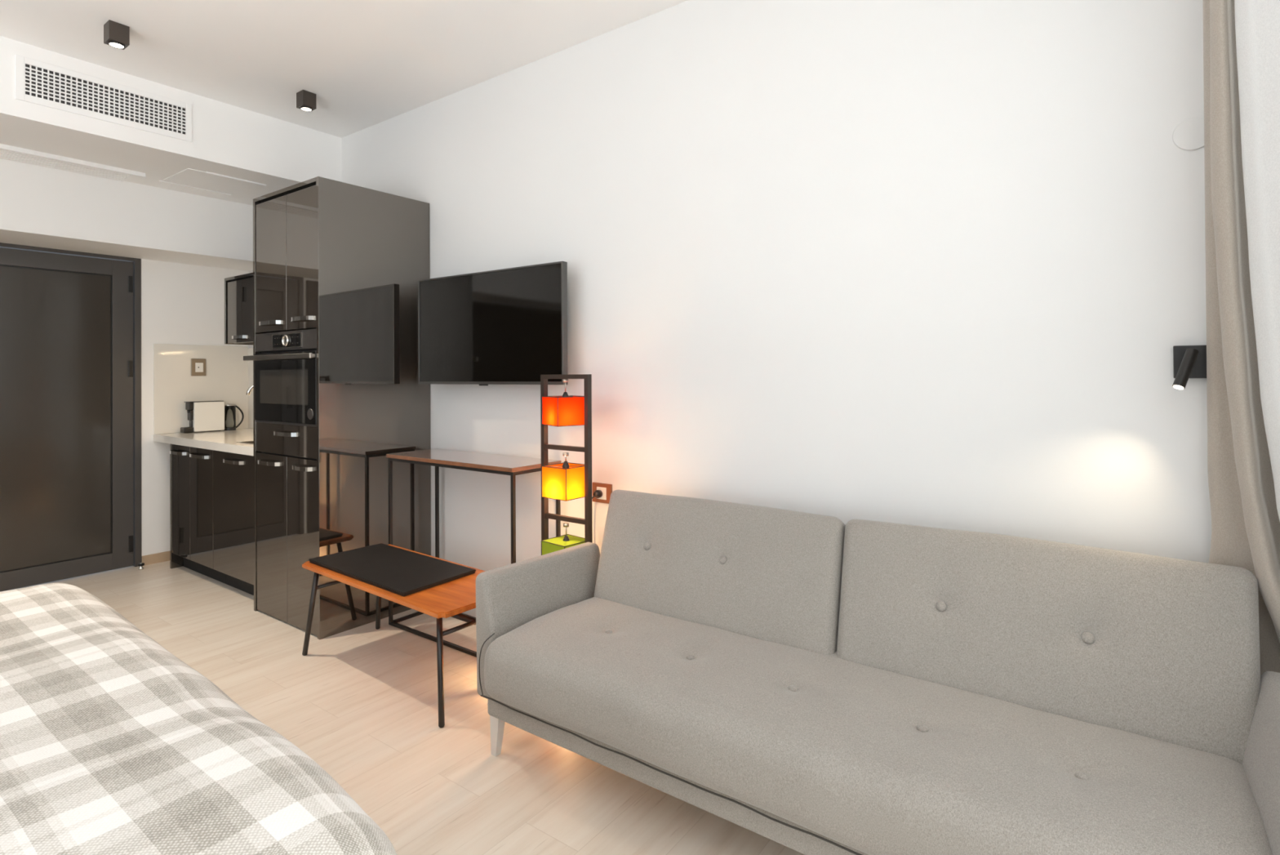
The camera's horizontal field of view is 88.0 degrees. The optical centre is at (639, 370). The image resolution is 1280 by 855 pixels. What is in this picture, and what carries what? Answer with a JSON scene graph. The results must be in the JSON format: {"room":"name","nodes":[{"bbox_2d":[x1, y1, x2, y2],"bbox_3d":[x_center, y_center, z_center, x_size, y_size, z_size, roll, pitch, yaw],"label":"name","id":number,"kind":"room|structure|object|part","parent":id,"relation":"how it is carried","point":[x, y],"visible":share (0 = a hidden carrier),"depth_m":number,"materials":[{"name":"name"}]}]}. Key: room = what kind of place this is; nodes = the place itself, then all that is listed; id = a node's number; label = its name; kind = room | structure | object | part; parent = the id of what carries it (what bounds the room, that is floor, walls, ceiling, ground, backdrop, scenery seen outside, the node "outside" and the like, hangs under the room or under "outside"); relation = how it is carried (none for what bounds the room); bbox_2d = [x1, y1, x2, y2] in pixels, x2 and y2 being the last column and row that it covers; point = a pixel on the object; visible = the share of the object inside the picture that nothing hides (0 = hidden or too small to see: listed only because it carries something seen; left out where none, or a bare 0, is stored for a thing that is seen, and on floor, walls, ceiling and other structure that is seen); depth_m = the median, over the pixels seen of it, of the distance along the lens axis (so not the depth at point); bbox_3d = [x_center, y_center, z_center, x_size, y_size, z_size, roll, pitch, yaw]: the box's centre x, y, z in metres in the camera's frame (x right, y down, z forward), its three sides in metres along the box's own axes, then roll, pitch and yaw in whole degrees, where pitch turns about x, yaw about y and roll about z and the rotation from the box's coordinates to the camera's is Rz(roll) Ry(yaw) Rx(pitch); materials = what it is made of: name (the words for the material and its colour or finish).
{"room":"studio apartment","nodes":[
{"label":"studio apartment","id":0,"kind":"room"},
{"bbox_2d":[141,258,248,555],"bbox_3d":[-4.285,-0.087,2.990,0.120,2.697,4.675,-1,0,36],"label":"wall","id":1,"kind":"structure","parent":0,"point":[182,304],"depth_m":4.41,"materials":[{"name":"white paint"}]},
{"bbox_2d":[0,242,141,591],"bbox_3d":[-3.555,0.267,3.939,0.074,1.993,0.969,-1,0,36],"label":"door","id":2,"kind":"structure","parent":1,"relation":"in","point":[70,321],"depth_m":4.02,"materials":[{"name":"metal"}]},
{"bbox_3d":[-3.553,0.272,3.938,0.038,1.741,0.654,-1,0,36],"label":"panel","id":3,"kind":"part","parent":2,"relation":"part of","materials":[{"name":"black wood"}]},
{"bbox_2d":[0,158,253,271],"bbox_3d":[-4.053,-1.085,2.823,0.468,0.704,4.675,-1,0,36],"label":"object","id":4,"kind":"structure","parent":1,"relation":"attached to","point":[41,206],"depth_m":3.87,"materials":[{"name":"white paint"}]},
{"bbox_2d":[141,551,169,565],"bbox_3d":[-3.039,1.233,4.566,0.012,0.062,0.656,-1,0,36],"label":"baseboard","id":5,"kind":"structure","parent":1,"relation":"attached to","point":[152,558],"depth_m":4.36,"materials":[{"name":"brown wood"}]},
{"bbox_2d":[0,0,688,137],"bbox_3d":[-1.796,-1.510,1.175,6.263,0.100,4.875,-1,0,36],"label":"ceiling","id":6,"kind":"structure","parent":0,"point":[366,64],"depth_m":2.92,"materials":[{"name":"paint"}]},
{"bbox_2d":[103,20,129,49],"bbox_3d":[-2.197,-1.406,2.784,0.070,0.084,0.070,-1,0,36],"label":"ceiling spotlight","id":7,"kind":"object","parent":6,"relation":"attached to","point":[117,35],"visible":1,"depth_m":2.77,"materials":[{"name":"black plastic"}]},
{"bbox_2d":[296,89,315,111],"bbox_3d":[-1.741,-1.405,3.459,0.070,0.084,0.070,-1,0,36],"label":"ceiling spotlight","id":8,"kind":"object","parent":6,"relation":"attached to","point":[305,100],"visible":1,"depth_m":3.44,"materials":[{"name":"black plastic"}]},
{"bbox_3d":[0.182,-1.468,-0.193,0.115,0.022,4.500,-1,0,36],"label":"track","id":9,"kind":"object","parent":6,"relation":"attached to","visible":0},
{"bbox_2d":[1202,0,1279,675],"bbox_3d":[1.519,-0.160,1.486,0.388,2.560,0.200,-1,0,36],"label":"curtain","id":10,"kind":"object","parent":9,"relation":"hanging from","point":[1246,522],"visible":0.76,"depth_m":1.52,"materials":[{"name":"fabric"}]},
{"bbox_2d":[1234,0,1279,520],"bbox_3d":[0.248,-0.153,-0.305,0.360,2.580,4.200,-1,0,36],"label":"sheer curtain","id":11,"kind":"object","parent":9,"relation":"hanging from","point":[1257,22],"visible":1,"depth_m":1.42,"materials":[{"name":"fabric"}]},
{"bbox_2d":[0,560,804,854],"bbox_3d":[-1.780,1.277,1.159,6.263,0.080,4.875,-1,0,36],"label":"floor","id":12,"kind":"structure","parent":0,"point":[362,703],"depth_m":2.24,"materials":[{"name":"brown wood"}]},
{"bbox_2d":[137,562,144,569],"bbox_3d":[-3.174,1.242,4.217,0.036,0.042,0.036,-1,0,36],"label":"door stop","id":13,"kind":"object","parent":12,"relation":"on","point":[140,565],"visible":1,"depth_m":4.21,"materials":[{"name":"silver metal"}]},
{"bbox_2d":[169,443,202,573],"bbox_3d":[-2.725,0.861,4.370,0.311,0.800,0.600,-1,0,36],"label":"base cabinet","id":14,"kind":"object","parent":12,"relation":"on","point":[180,459],"visible":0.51,"depth_m":4.16,"materials":[{"name":"black laminate"}]},
{"bbox_3d":[-2.833,0.862,4.468,0.020,0.800,0.570,-1,0,36],"label":"panel","id":15,"kind":"part","parent":14,"relation":"part of","materials":[{"name":"black laminate"}]},
{"bbox_3d":[-2.895,0.511,4.143,0.230,0.019,0.032,-1,0,36],"label":"handle","id":16,"kind":"part","parent":14,"relation":"part of","materials":[{"name":"silver metal"}]},
{"bbox_3d":[-2.869,0.812,4.154,0.286,0.693,0.018,-1,0,36],"label":"door","id":17,"kind":"part","parent":14,"relation":"part of","materials":[{"name":"black laminate"}]},
{"bbox_2d":[189,446,225,583],"bbox_3d":[-2.465,0.859,4.180,0.328,0.800,0.600,-1,0,36],"label":"base cabinet","id":18,"kind":"object","parent":12,"relation":"on","point":[201,459],"visible":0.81,"depth_m":3.96,"materials":[{"name":"black laminate"}]},
{"bbox_3d":[-2.640,0.508,3.957,0.250,0.019,0.032,-1,0,36],"label":"handle","id":19,"kind":"part","parent":18,"relation":"part of","materials":[{"name":"silver metal"}]},
{"bbox_3d":[-2.618,0.810,3.971,0.326,0.693,0.018,-1,0,36],"label":"door","id":20,"kind":"part","parent":18,"relation":"part of","materials":[{"name":"black laminate"}]},
{"bbox_2d":[213,449,253,595],"bbox_3d":[-2.084,0.855,3.902,0.612,0.800,0.600,-1,0,36],"label":"base cabinet","id":21,"kind":"object","parent":12,"relation":"on","point":[233,473],"visible":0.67,"depth_m":3.71,"materials":[{"name":"black laminate"}]},
{"bbox_2d":[153,427,253,455],"bbox_3d":[-2.432,0.434,4.163,1.477,0.046,0.590,-1,0,36],"label":"countertop","id":22,"kind":"structure","parent":21,"relation":"on","point":[226,441],"depth_m":4.05,"materials":[{"name":"stone"}]},
{"bbox_2d":[180,400,224,432],"bbox_3d":[-2.992,0.312,4.534,0.085,0.208,0.245,-1,0,36],"label":"coffee machine","id":23,"kind":"object","parent":22,"relation":"on","point":[202,415],"visible":1,"depth_m":4.51,"materials":[{"name":"white plastic"}]},
{"bbox_2d":[180,426,193,432],"bbox_3d":[-3.046,0.396,4.458,0.071,0.036,0.058,-1,0,36],"label":"drip tray","id":24,"kind":"object","parent":23,"relation":"on","point":[183,429],"depth_m":4.44,"materials":[{"name":"black plastic"}]},
{"bbox_3d":[-2.986,0.209,4.543,0.075,0.004,0.216,-1,0,36],"label":"plate","id":25,"kind":"part","parent":23,"relation":"part of","materials":[{"name":"black plastic"}]},
{"bbox_2d":[223,403,244,430],"bbox_3d":[-2.870,0.324,4.688,0.074,0.184,0.128,-1,0,36],"label":"electric kettle","id":26,"kind":"object","parent":22,"relation":"on","point":[233,406],"visible":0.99,"depth_m":4.65,"materials":[{"name":"black plastic"}]},
{"bbox_3d":[-2.887,0.238,4.666,0.072,0.013,0.072,-1,0,36],"label":"lid","id":27,"kind":"part","parent":26,"relation":"part of","materials":[{"name":"metal"}]},
{"bbox_3d":[-2.886,0.322,4.666,0.072,0.152,0.072,-1,0,36],"label":"glass","id":28,"kind":"part","parent":26,"relation":"part of","materials":[{"name":"clear glass"}]},
{"bbox_3d":[-2.850,0.325,4.715,0.011,0.167,0.060,-1,0,36],"label":"handle","id":29,"kind":"part","parent":26,"relation":"part of","materials":[{"name":"black plastic"}]},
{"bbox_2d":[236,440,253,444],"bbox_3d":[-2.054,0.429,3.828,0.360,0.048,0.360,-1,0,36],"label":"sink","id":30,"kind":"object","parent":22,"relation":"in","point":[246,442],"visible":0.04,"depth_m":3.82,"materials":[{"name":"metal"}]},
{"bbox_2d":[246,384,253,395],"bbox_3d":[-2.134,0.230,3.982,0.392,0.358,0.093,0,0,-19],"label":"faucet","id":31,"kind":"object","parent":22,"relation":"on","point":[251,388],"visible":0.12,"depth_m":3.88,"materials":[{"name":"silver metal"}]},
{"bbox_3d":[-2.270,0.504,3.686,0.234,0.019,0.032,-1,0,36],"label":"handle","id":32,"kind":"part","parent":21,"relation":"part of","materials":[{"name":"silver metal"}]},
{"bbox_2d":[253,176,431,639],"bbox_3d":[-1.586,0.173,3.513,0.658,2.153,0.642,-1,0,36],"label":"tall cabinet","id":33,"kind":"object","parent":12,"relation":"on","point":[345,262],"visible":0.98,"depth_m":3.28,"materials":[{"name":"black laminate"}]},
{"bbox_3d":[-1.835,0.176,3.713,0.020,2.153,0.614,-1,0,36],"label":"panel","id":34,"kind":"part","parent":33,"relation":"part of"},
{"bbox_3d":[-1.887,0.465,3.355,0.212,0.019,0.032,-1,0,36],"label":"handle","id":35,"kind":"part","parent":33,"relation":"part of","materials":[{"name":"silver metal"}]},
{"bbox_3d":[-1.877,-0.242,3.349,0.206,0.019,0.032,-1,0,36],"label":"handle","id":36,"kind":"part","parent":33,"relation":"part of","materials":[{"name":"silver metal"}]},
{"bbox_3d":[-1.865,0.832,3.369,0.321,0.816,0.018,-1,0,36],"label":"door","id":37,"kind":"part","parent":33,"relation":"part of","materials":[{"name":"black laminate"}]},
{"bbox_3d":[-1.873,-0.534,3.377,0.321,0.669,0.018,-1,0,36],"label":"door","id":38,"kind":"part","parent":33,"relation":"part of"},
{"bbox_2d":[243,328,316,426],"bbox_3d":[-1.633,0.034,3.462,0.675,0.461,0.535,-1,0,36],"label":"oven","id":39,"kind":"object","parent":33,"relation":"in","point":[286,366],"visible":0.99,"depth_m":3.25,"materials":[{"name":"metal"}]},
{"bbox_3d":[-1.778,-0.068,3.264,0.675,0.025,0.044,-1,0,36],"label":"door handle","id":40,"kind":"part","parent":39,"relation":"part of","materials":[{"name":"metal"}]},
{"bbox_3d":[-1.753,0.080,3.286,0.612,0.346,0.026,-1,0,36],"label":"door","id":41,"kind":"part","parent":39,"relation":"part of","materials":[{"name":"black glass"}]},
{"bbox_3d":[-1.752,0.259,3.285,0.616,0.010,0.018,-1,0,36],"label":"trim","id":42,"kind":"part","parent":39,"relation":"part of","materials":[{"name":"metal"}]},
{"bbox_3d":[-1.752,-0.149,3.290,0.612,0.092,0.024,-1,0,36],"label":"control panel","id":43,"kind":"part","parent":39,"relation":"part of","materials":[{"name":"metal"}]},
{"bbox_3d":[-1.584,-0.893,3.531,0.618,0.020,0.614,-1,0,36],"label":"panel","id":44,"kind":"part","parent":33,"relation":"part of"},
{"bbox_3d":[-1.753,0.309,3.257,0.206,0.019,0.032,-1,0,36],"label":"handle","id":45,"kind":"part","parent":33,"relation":"part of","materials":[{"name":"silver metal"}]},
{"bbox_3d":[-1.750,0.337,3.286,0.612,0.156,0.018,-1,0,36],"label":"drawer","id":46,"kind":"part","parent":33,"relation":"part of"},
{"bbox_3d":[-1.624,-0.537,3.195,0.287,0.669,0.018,-1,0,36],"label":"door","id":47,"kind":"part","parent":33,"relation":"part of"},
{"bbox_3d":[-1.616,0.830,3.187,0.287,0.816,0.018,-1,0,36],"label":"door","id":48,"kind":"part","parent":33,"relation":"part of","materials":[{"name":"black laminate"}]},
{"bbox_3d":[-1.616,-0.248,3.159,0.192,0.019,0.032,-1,0,36],"label":"handle","id":49,"kind":"part","parent":33,"relation":"part of","materials":[{"name":"silver metal"}]},
{"bbox_3d":[-1.616,0.463,3.157,0.171,0.019,0.032,-1,0,36],"label":"handle","id":50,"kind":"part","parent":33,"relation":"part of","materials":[{"name":"silver metal"}]},
{"bbox_3d":[-1.320,0.171,3.336,0.020,2.153,0.614,-1,0,36],"label":"panel","id":51,"kind":"part","parent":33,"relation":"part of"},
{"bbox_2d":[302,543,485,727],"bbox_3d":[-0.965,1.036,2.741,1.073,0.413,0.416,-1,0,38],"label":"coffee table","id":52,"kind":"object","parent":12,"relation":"on","point":[453,597],"visible":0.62,"depth_m":2.46,"materials":[{"name":"brown wood"}]},
{"bbox_3d":[-1.434,1.049,2.891,0.101,0.394,0.021,0,0,25],"label":"leg","id":53,"kind":"part","parent":52,"relation":"part of","materials":[{"name":"black metal"}]},
{"bbox_3d":[-1.246,1.049,3.166,0.021,0.394,0.111,0,0,-30],"label":"leg","id":54,"kind":"part","parent":52,"relation":"part of","materials":[{"name":"black metal"}]},
{"bbox_2d":[308,542,475,596],"bbox_3d":[-1.052,0.822,2.791,0.740,0.016,0.374,-1,0,36],"label":"pad","id":55,"kind":"object","parent":52,"relation":"on","point":[401,571],"visible":1,"depth_m":2.74,"materials":[{"name":"black leather"}]},
{"bbox_3d":[-0.704,1.042,2.338,0.021,0.393,0.089,0,0,-22],"label":"leg","id":56,"kind":"part","parent":52,"relation":"part of","materials":[{"name":"black metal"}]},
{"bbox_2d":[386,448,560,657],"bbox_3d":[-0.798,0.824,3.115,0.893,0.838,0.297,-1,0,36],"label":"console table","id":57,"kind":"object","parent":12,"relation":"on","point":[512,465],"visible":0.71,"depth_m":3.06,"materials":[{"name":"laminate"}]},
{"bbox_3d":[-1.228,0.843,3.263,0.014,0.806,0.014,-1,0,36],"label":"leg","id":58,"kind":"part","parent":57,"relation":"part of","materials":[{"name":"black metal"}]},
{"bbox_3d":[-0.794,1.236,3.114,0.885,0.014,0.285,-1,0,36],"label":"floor rail","id":59,"kind":"part","parent":57,"relation":"part of","materials":[{"name":"black metal"}]},
{"bbox_3d":[-1.064,0.844,3.479,0.014,0.806,0.014,-1,0,36],"label":"leg","id":60,"kind":"part","parent":57,"relation":"part of","materials":[{"name":"black metal"}]},
{"bbox_3d":[-0.799,0.430,3.118,0.885,0.014,0.285,-1,0,36],"label":"rail","id":61,"kind":"part","parent":57,"relation":"part of","materials":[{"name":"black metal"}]},
{"bbox_3d":[-0.525,0.836,2.750,0.014,0.806,0.014,-1,0,36],"label":"leg","id":62,"kind":"part","parent":57,"relation":"part of","materials":[{"name":"black metal"}]},
{"bbox_3d":[-0.365,0.837,2.968,0.014,0.806,0.014,-1,0,36],"label":"leg","id":63,"kind":"part","parent":57,"relation":"part of","materials":[{"name":"black metal"}]},
{"bbox_2d":[540,373,602,555],"bbox_3d":[-0.255,0.626,2.725,0.261,1.223,0.342,-1,0,36],"label":"floor lamp","id":64,"kind":"object","parent":12,"relation":"on","point":[566,481],"depth_m":2.62,"materials":[{"name":"brown metal"}]},
{"bbox_3d":[-0.393,0.636,2.738,0.018,1.205,0.024,-1,0,36],"label":"post","id":65,"kind":"part","parent":64,"relation":"part of","materials":[{"name":"brown metal"}]},
{"bbox_3d":[-0.296,0.739,2.667,0.140,0.116,0.140,-1,0,42],"label":"lamp shade","id":66,"kind":"part","parent":64,"relation":"part of","materials":[{"name":"fabric"}]},
{"bbox_3d":[-0.298,0.443,2.669,0.141,0.123,0.141,-1,0,36],"label":"lamp shade","id":67,"kind":"part","parent":64,"relation":"part of","materials":[{"name":"yellow fabric"}]},
{"bbox_3d":[-0.300,0.159,2.671,0.140,0.112,0.140,0,0,-34],"label":"lamp shade","id":68,"kind":"part","parent":64,"relation":"part of","materials":[{"name":"orange fabric"}]},
{"bbox_3d":[-0.300,0.062,2.671,0.024,0.058,0.023,-1,0,36],"label":"hanging rod","id":69,"kind":"part","parent":64,"relation":"part of","materials":[{"name":"metal"}]},
{"bbox_3d":[-0.299,0.349,2.670,0.024,0.040,0.023,-1,0,36],"label":"hanging rod","id":70,"kind":"part","parent":64,"relation":"part of","materials":[{"name":"metal"}]},
{"bbox_2d":[562,461,568,468],"bbox_3d":[-0.299,0.388,2.669,0.028,0.050,0.028,-1,0,36],"label":"bulb socket","id":71,"kind":"object","parent":64,"relation":"attached to","point":[566,464],"depth_m":2.66,"materials":[{"name":"black plastic"}]},
{"bbox_2d":[562,391,568,396],"bbox_3d":[-0.300,0.110,2.671,0.028,0.050,0.028,-1,0,36],"label":"bulb socket","id":72,"kind":"object","parent":64,"relation":"attached to","point":[565,394],"depth_m":2.66,"materials":[{"name":"black plastic"}]},
{"bbox_3d":[-0.297,0.641,2.668,0.024,0.056,0.023,-1,0,36],"label":"hanging rod","id":73,"kind":"part","parent":64,"relation":"part of","materials":[{"name":"metal"}]},
{"bbox_2d":[562,535,569,541],"bbox_3d":[-0.297,0.688,2.667,0.028,0.050,0.028,-1,0,36],"label":"bulb socket","id":74,"kind":"object","parent":64,"relation":"attached to","point":[566,538],"depth_m":2.66,"materials":[{"name":"black plastic"}]},
{"bbox_3d":[-0.202,0.634,2.598,0.018,1.205,0.024,-1,0,36],"label":"post","id":75,"kind":"part","parent":64,"relation":"part of","materials":[{"name":"brown metal"}]},
{"bbox_3d":[-0.207,0.874,2.748,0.060,0.726,0.248,0,0,10],"label":"power cord","id":76,"kind":"part","parent":64,"relation":"part of","materials":[{"name":"black plastic"}]},
{"bbox_2d":[475,489,1279,854],"bbox_3d":[0.452,0.837,1.792,1.976,0.781,0.784,-1,0,36],"label":"sofa","id":77,"kind":"object","parent":12,"relation":"on","point":[808,683],"visible":1,"depth_m":1.60,"materials":[{"name":"fabric"}]},
{"bbox_3d":[-0.438,1.148,2.115,0.096,0.173,0.060,-1,0,36],"label":"leg","id":78,"kind":"part","parent":77,"relation":"part of","materials":[{"name":"grey wood"}]},
{"bbox_3d":[-0.323,0.844,2.320,0.102,0.392,0.572,-1,0,36],"label":"armrest","id":79,"kind":"part","parent":77,"relation":"part of","materials":[{"name":"fabric"}]},
{"bbox_3d":[0.455,1.017,1.767,1.830,0.078,0.648,-1,0,36],"label":"frame","id":80,"kind":"part","parent":77,"relation":"part of","materials":[{"name":"fabric"}]},
{"bbox_2d":[594,489,845,654],"bbox_3d":[0.237,0.660,2.256,0.946,0.415,0.284,-1,0,36],"label":"cushion","id":81,"kind":"object","parent":77,"relation":"on","point":[768,575],"depth_m":2.15,"materials":[{"name":"fabric"}]},
{"bbox_2d":[484,596,1272,854],"bbox_3d":[0.409,0.890,1.708,1.798,0.200,0.597,-1,0,36],"label":"seat cushion","id":82,"kind":"object","parent":77,"relation":"on","point":[854,752],"depth_m":1.47,"materials":[{"name":"fabric"}]},
{"bbox_2d":[836,519,1260,764],"bbox_3d":[0.977,0.652,1.717,0.936,0.418,0.285,-1,0,36],"label":"cushion","id":83,"kind":"object","parent":77,"relation":"on","point":[1159,649],"depth_m":1.61,"materials":[{"name":"fabric"}]},
{"bbox_3d":[1.187,0.829,1.217,0.110,0.392,0.572,-1,0,36],"label":"armrest","id":84,"kind":"part","parent":77,"relation":"part of","materials":[{"name":"fabric"}]},
{"bbox_3d":[-1.734,1.005,0.825,1.850,0.460,1.790,-1,0,36],"label":"bed","id":85,"kind":"object","parent":12,"relation":"on","visible":0},
{"bbox_2d":[0,582,396,854],"bbox_3d":[-1.684,0.895,0.848,2.088,0.478,2.061,-1,0,36],"label":"blanket","id":86,"kind":"object","parent":85,"relation":"on","point":[111,743],"visible":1,"depth_m":1.13,"materials":[{"name":"fabric"}]},
{"bbox_2d":[248,0,1211,570],"bbox_3d":[-0.479,-0.107,3.180,6.003,2.697,0.120,-1,0,36],"label":"wall","id":87,"kind":"structure","parent":0,"point":[940,264],"depth_m":2.23,"materials":[{"name":"paint"}]},
{"bbox_2d":[0,143,145,181],"bbox_3d":[-3.312,-1.096,3.204,0.270,0.022,1.465,-1,0,36],"label":"air vent","id":88,"kind":"object","parent":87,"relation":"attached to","point":[6,152],"visible":1,"depth_m":3.52,"materials":[{"name":"white metal"}]},
{"bbox_2d":[14,54,191,142],"bbox_3d":[-2.528,-1.284,3.169,0.008,0.194,0.678,-1,0,36],"label":"air vent","id":89,"kind":"object","parent":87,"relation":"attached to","point":[36,82],"visible":1,"depth_m":3.13,"materials":[{"name":"white metal"}]},
{"bbox_2d":[0,35,342,205],"bbox_3d":[-3.546,-1.276,2.453,0.791,0.332,4.675,-1,0,36],"label":"ceiling soffit","id":90,"kind":"structure","parent":87,"relation":"attached to","point":[228,140],"depth_m":3.49,"materials":[{"name":"white paint"}]},
{"bbox_2d":[153,343,253,434],"bbox_3d":[-2.433,0.113,4.167,1.478,0.595,0.587,-1,0,36],"label":"backsplash","id":91,"kind":"structure","parent":87,"relation":"attached to","point":[228,378],"depth_m":4.56,"materials":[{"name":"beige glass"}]},
{"bbox_2d":[191,358,205,375],"bbox_3d":[-3.041,-0.025,4.567,0.010,0.118,0.090,-1,0,36],"label":"wall socket","id":92,"kind":"object","parent":91,"relation":"attached to","point":[197,366],"visible":1,"depth_m":4.56,"materials":[{"name":"brown metal"}]},
{"bbox_3d":[-2.262,0.120,4.401,1.478,0.582,0.008,-1,0,36],"label":"pane","id":93,"kind":"part","parent":91,"relation":"part of","materials":[{"name":"beige glass"}]},
{"bbox_2d":[159,168,266,195],"bbox_3d":[-2.508,-1.104,3.899,0.398,0.008,0.415,-1,0,36],"label":"access panel","id":94,"kind":"object","parent":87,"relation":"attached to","point":[190,178],"visible":1,"depth_m":3.88,"materials":[{"name":"white paint"}]},
{"bbox_2d":[224,272,253,345],"bbox_3d":[-2.166,-0.382,4.089,0.946,0.424,0.400,-1,0,36],"label":"upper cabinet","id":95,"kind":"object","parent":87,"relation":"attached to","point":[238,290],"visible":0.31,"depth_m":4.12,"materials":[{"name":"black laminate"}]},
{"bbox_3d":[-2.152,-0.585,4.095,0.928,0.018,0.374,-1,0,36],"label":"panel","id":96,"kind":"part","parent":95,"relation":"part of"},
{"bbox_3d":[-2.481,-0.208,4.091,0.170,0.019,0.032,-1,0,36],"label":"handle","id":97,"kind":"part","parent":95,"relation":"part of","materials":[{"name":"silver metal"}]},
{"bbox_2d":[461,608,475,617],"bbox_3d":[0.355,1.202,2.487,3.620,0.062,0.012,-1,0,36],"label":"baseboard","id":98,"kind":"structure","parent":87,"relation":"attached to","point":[472,612],"depth_m":3.36,"materials":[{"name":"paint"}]},
{"bbox_2d":[417,261,568,385],"bbox_3d":[-0.700,-0.200,3.172,0.974,0.538,0.151,-1,0,36],"label":"television","id":99,"kind":"object","parent":87,"relation":"attached to","point":[508,326],"visible":0.92,"depth_m":3.09,"materials":[{"name":"black plastic"}]},
{"bbox_2d":[592,481,612,503],"bbox_3d":[-0.164,0.528,2.866,0.105,0.084,0.013,-1,0,36],"label":"wall outlet","id":100,"kind":"object","parent":87,"relation":"attached to","point":[606,489],"visible":0.87,"depth_m":2.85,"materials":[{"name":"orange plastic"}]},
{"bbox_2d":[1172,116,1204,150],"bbox_3d":[1.427,-0.611,1.710,0.085,0.085,0.006,-1,0,36],"label":"cover plate","id":101,"kind":"object","parent":87,"relation":"attached to","point":[1188,135],"visible":0.86,"depth_m":1.71,"materials":[{"name":"paint"}]},
{"bbox_2d":[1172,345,1206,389],"bbox_3d":[1.390,-0.010,1.659,0.096,0.111,0.132,-1,0,36],"label":"wall sconce","id":102,"kind":"object","parent":87,"relation":"attached to","point":[1188,361],"visible":0.88,"depth_m":1.68,"materials":[{"name":"black metal"}]}
]}

